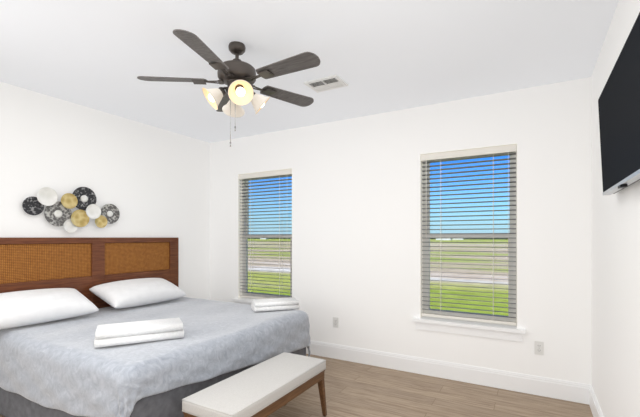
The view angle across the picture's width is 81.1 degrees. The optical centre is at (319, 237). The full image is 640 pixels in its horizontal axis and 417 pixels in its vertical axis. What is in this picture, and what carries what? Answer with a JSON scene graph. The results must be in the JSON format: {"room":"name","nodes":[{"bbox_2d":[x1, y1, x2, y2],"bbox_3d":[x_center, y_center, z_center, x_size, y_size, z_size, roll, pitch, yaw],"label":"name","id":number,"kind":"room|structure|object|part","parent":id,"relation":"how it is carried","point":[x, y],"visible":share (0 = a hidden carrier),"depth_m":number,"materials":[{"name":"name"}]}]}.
{"room":"bedroom","nodes":[
{"label":"bedroom","id":0,"kind":"room"},
{"bbox_2d":[0,82,209,299],"bbox_3d":[-2.693,0.026,3.368,0.150,2.700,4.686,0,0,30],"label":"wall","id":1,"kind":"structure","parent":0,"point":[147,181],"depth_m":3.98,"materials":[{"name":"white paint"}]},
{"bbox_2d":[22,187,119,232],"bbox_3d":[-2.390,-0.274,3.662,0.083,0.460,0.886,0,0,30],"label":"wall art","id":2,"kind":"object","parent":1,"relation":"attached to","point":[81,199],"visible":1,"depth_m":3.61,"materials":[{"name":"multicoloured metal"}]},
{"bbox_2d":[0,354,592,416],"bbox_3d":[-0.738,1.436,2.254,4.650,0.120,4.686,0,0,30],"label":"floor","id":3,"kind":"structure","parent":0,"point":[353,389],"depth_m":3.17,"materials":[{"name":"brown wood"}]},
{"bbox_2d":[0,238,310,416],"bbox_3d":[-1.433,0.687,3.354,2.042,1.372,1.990,0,0,30],"label":"bed","id":4,"kind":"object","parent":3,"relation":"on","point":[62,368],"visible":0.88,"depth_m":2.79,"materials":[{"name":"grey fabric"}]},
{"bbox_2d":[0,288,98,328],"bbox_3d":[-2.381,0.568,3.106,0.439,0.203,0.852,22,11,30],"label":"pillow","id":5,"kind":"object","parent":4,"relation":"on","point":[26,307],"visible":1,"depth_m":3.04,"materials":[{"name":"white fabric"}]},
{"bbox_3d":[-2.293,0.687,3.845,0.060,1.372,1.990,0,0,30],"label":"headboard","id":6,"kind":"part","parent":4,"relation":"part of","materials":[{"name":"brown wood"}]},
{"bbox_2d":[89,278,185,308],"bbox_3d":[-1.895,0.568,3.969,0.439,0.203,0.852,21,10,27],"label":"pillow","id":7,"kind":"object","parent":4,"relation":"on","point":[129,293],"visible":1,"depth_m":3.79,"materials":[{"name":"white fabric"}]},
{"bbox_2d":[94,317,183,347],"bbox_3d":[-1.253,0.655,2.613,0.540,0.104,0.270,0,0,-27],"label":"towel","id":8,"kind":"object","parent":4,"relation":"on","point":[114,334],"visible":1,"depth_m":2.52,"materials":[{"name":"white fabric"}]},
{"bbox_2d":[0,296,310,416],"bbox_3d":[-1.397,0.964,3.339,1.973,0.512,1.983,0,0,30],"label":"blanket","id":9,"kind":"object","parent":4,"relation":"on","point":[52,368],"depth_m":2.55,"materials":[{"name":"grey fabric"}]},
{"bbox_2d":[251,297,299,311],"bbox_3d":[-0.449,0.664,3.720,0.440,0.087,0.250,0,0,-18],"label":"towel","id":10,"kind":"object","parent":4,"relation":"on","point":[272,304],"visible":0.98,"depth_m":3.63,"materials":[{"name":"white fabric"}]},
{"bbox_2d":[182,352,326,416],"bbox_3d":[-0.380,1.157,2.530,0.402,0.432,1.050,0,0,30],"label":"bench","id":11,"kind":"object","parent":3,"relation":"on","point":[268,387],"visible":1,"depth_m":2.38,"materials":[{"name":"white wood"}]},
{"bbox_2d":[0,0,618,142],"bbox_3d":[-0.738,-1.384,2.254,4.650,0.120,4.686,0,0,30],"label":"ceiling","id":12,"kind":"structure","parent":0,"point":[380,56],"depth_m":2.65,"materials":[{"name":"white paint"}]},
{"bbox_2d":[137,29,319,146],"bbox_3d":[-0.531,-0.969,2.543,1.221,0.709,1.263,0,0,30],"label":"ceiling fan","id":13,"kind":"object","parent":12,"relation":"hanging from","point":[237,76],"visible":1,"depth_m":2.47,"materials":[{"name":"brown wood"}]},
{"bbox_3d":[-0.559,-1.151,2.564,0.573,0.344,0.595,0,0,30],"label":"motor","id":14,"kind":"part","parent":13,"relation":"part of","materials":[{"name":"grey metal"}]},
{"bbox_2d":[304,74,347,92],"bbox_3d":[0.054,-1.317,3.209,0.310,0.014,0.230,0,0,30],"label":"ceiling vent","id":15,"kind":"object","parent":12,"relation":"in","point":[331,82],"visible":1,"depth_m":3.20,"materials":[{"name":"white plastic"}]},
{"bbox_2d":[210,77,590,384],"bbox_3d":[0.385,0.026,4.224,4.350,2.700,0.150,0,0,30],"label":"wall","id":16,"kind":"structure","parent":0,"point":[356,226],"depth_m":3.84,"materials":[{"name":"white paint"}]},
{"bbox_2d":[232,168,294,309],"bbox_3d":[-0.694,0.041,4.801,0.995,1.770,0.185,0,0,30],"label":"window","id":17,"kind":"structure","parent":16,"relation":"in","point":[243,257],"depth_m":4.98,"materials":[{"name":"clear glass"}]},
{"bbox_2d":[239,169,291,298],"bbox_3d":[-0.699,-0.022,4.791,0.849,1.629,0.079,0,0,30],"label":"window blinds","id":18,"kind":"object","parent":17,"relation":"attached to","point":[266,174],"visible":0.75,"depth_m":4.77,"materials":[{"name":"white plastic"}]},
{"bbox_2d":[333,317,338,327],"bbox_3d":[0.179,0.966,4.250,0.070,0.115,0.008,0,0,30],"label":"electrical outlet","id":19,"kind":"object","parent":16,"relation":"attached to","point":[336,322],"visible":1,"depth_m":4.24,"materials":[{"name":"white plastic"}]},
{"bbox_2d":[306,340,585,403],"bbox_3d":[0.344,1.296,4.152,4.290,0.160,0.016,0,0,30],"label":"baseboard","id":20,"kind":"structure","parent":16,"relation":"attached to","point":[555,388],"depth_m":3.58,"materials":[{"name":"white wood"}]},
{"bbox_2d":[412,143,525,341],"bbox_3d":[1.411,0.041,3.602,1.000,1.770,0.185,0,0,30],"label":"window","id":21,"kind":"structure","parent":16,"relation":"in","point":[479,330],"depth_m":3.60,"materials":[{"name":"white plastic"}]},
{"bbox_2d":[421,144,515,324],"bbox_3d":[1.405,-0.022,3.592,0.854,1.629,0.079,0,0,30],"label":"window blinds","id":22,"kind":"object","parent":21,"relation":"attached to","point":[475,152],"visible":1,"depth_m":3.58,"materials":[{"name":"white plastic"}]},
{"bbox_2d":[534,341,543,354],"bbox_3d":[1.912,0.966,3.263,0.070,0.115,0.008,0,0,30],"label":"electrical outlet","id":23,"kind":"object","parent":16,"relation":"attached to","point":[538,347],"visible":1,"depth_m":3.26,"materials":[{"name":"white plastic"}]},
{"bbox_2d":[591,0,639,416],"bbox_3d":[1.217,0.026,1.140,0.150,2.700,4.686,0,0,30],"label":"wall","id":24,"kind":"structure","parent":0,"point":[615,301],"depth_m":2.21,"materials":[{"name":"white paint"}]},
{"bbox_2d":[586,384,603,416],"bbox_3d":[1.145,1.296,1.181,0.016,0.160,4.386,0,0,30],"label":"baseboard","id":25,"kind":"structure","parent":24,"relation":"attached to","point":[591,399],"depth_m":2.91,"materials":[{"name":"white wood"}]},
{"bbox_2d":[598,12,639,194],"bbox_3d":[1.401,-0.512,1.711,0.093,0.568,0.970,0,0,30],"label":"tv","id":26,"kind":"object","parent":24,"relation":"attached to","point":[619,110],"visible":1,"depth_m":1.62,"materials":[{"name":"black plastic"}]},
{"label":"outside","id":27,"kind":"structure","parent":0,"visible":0},
{"bbox_2d":[248,238,474,239],"bbox_3d":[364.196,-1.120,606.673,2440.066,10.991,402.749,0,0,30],"label":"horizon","id":28,"kind":"structure","parent":27,"point":[431,238],"depth_m":850.33,"materials":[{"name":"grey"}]},
{"bbox_2d":[248,239,507,315],"bbox_3d":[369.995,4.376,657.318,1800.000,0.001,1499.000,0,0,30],"label":"ground","id":29,"kind":"structure","parent":27,"point":[444,265],"depth_m":46.70,"materials":[{"name":"green plant"}]}
]}

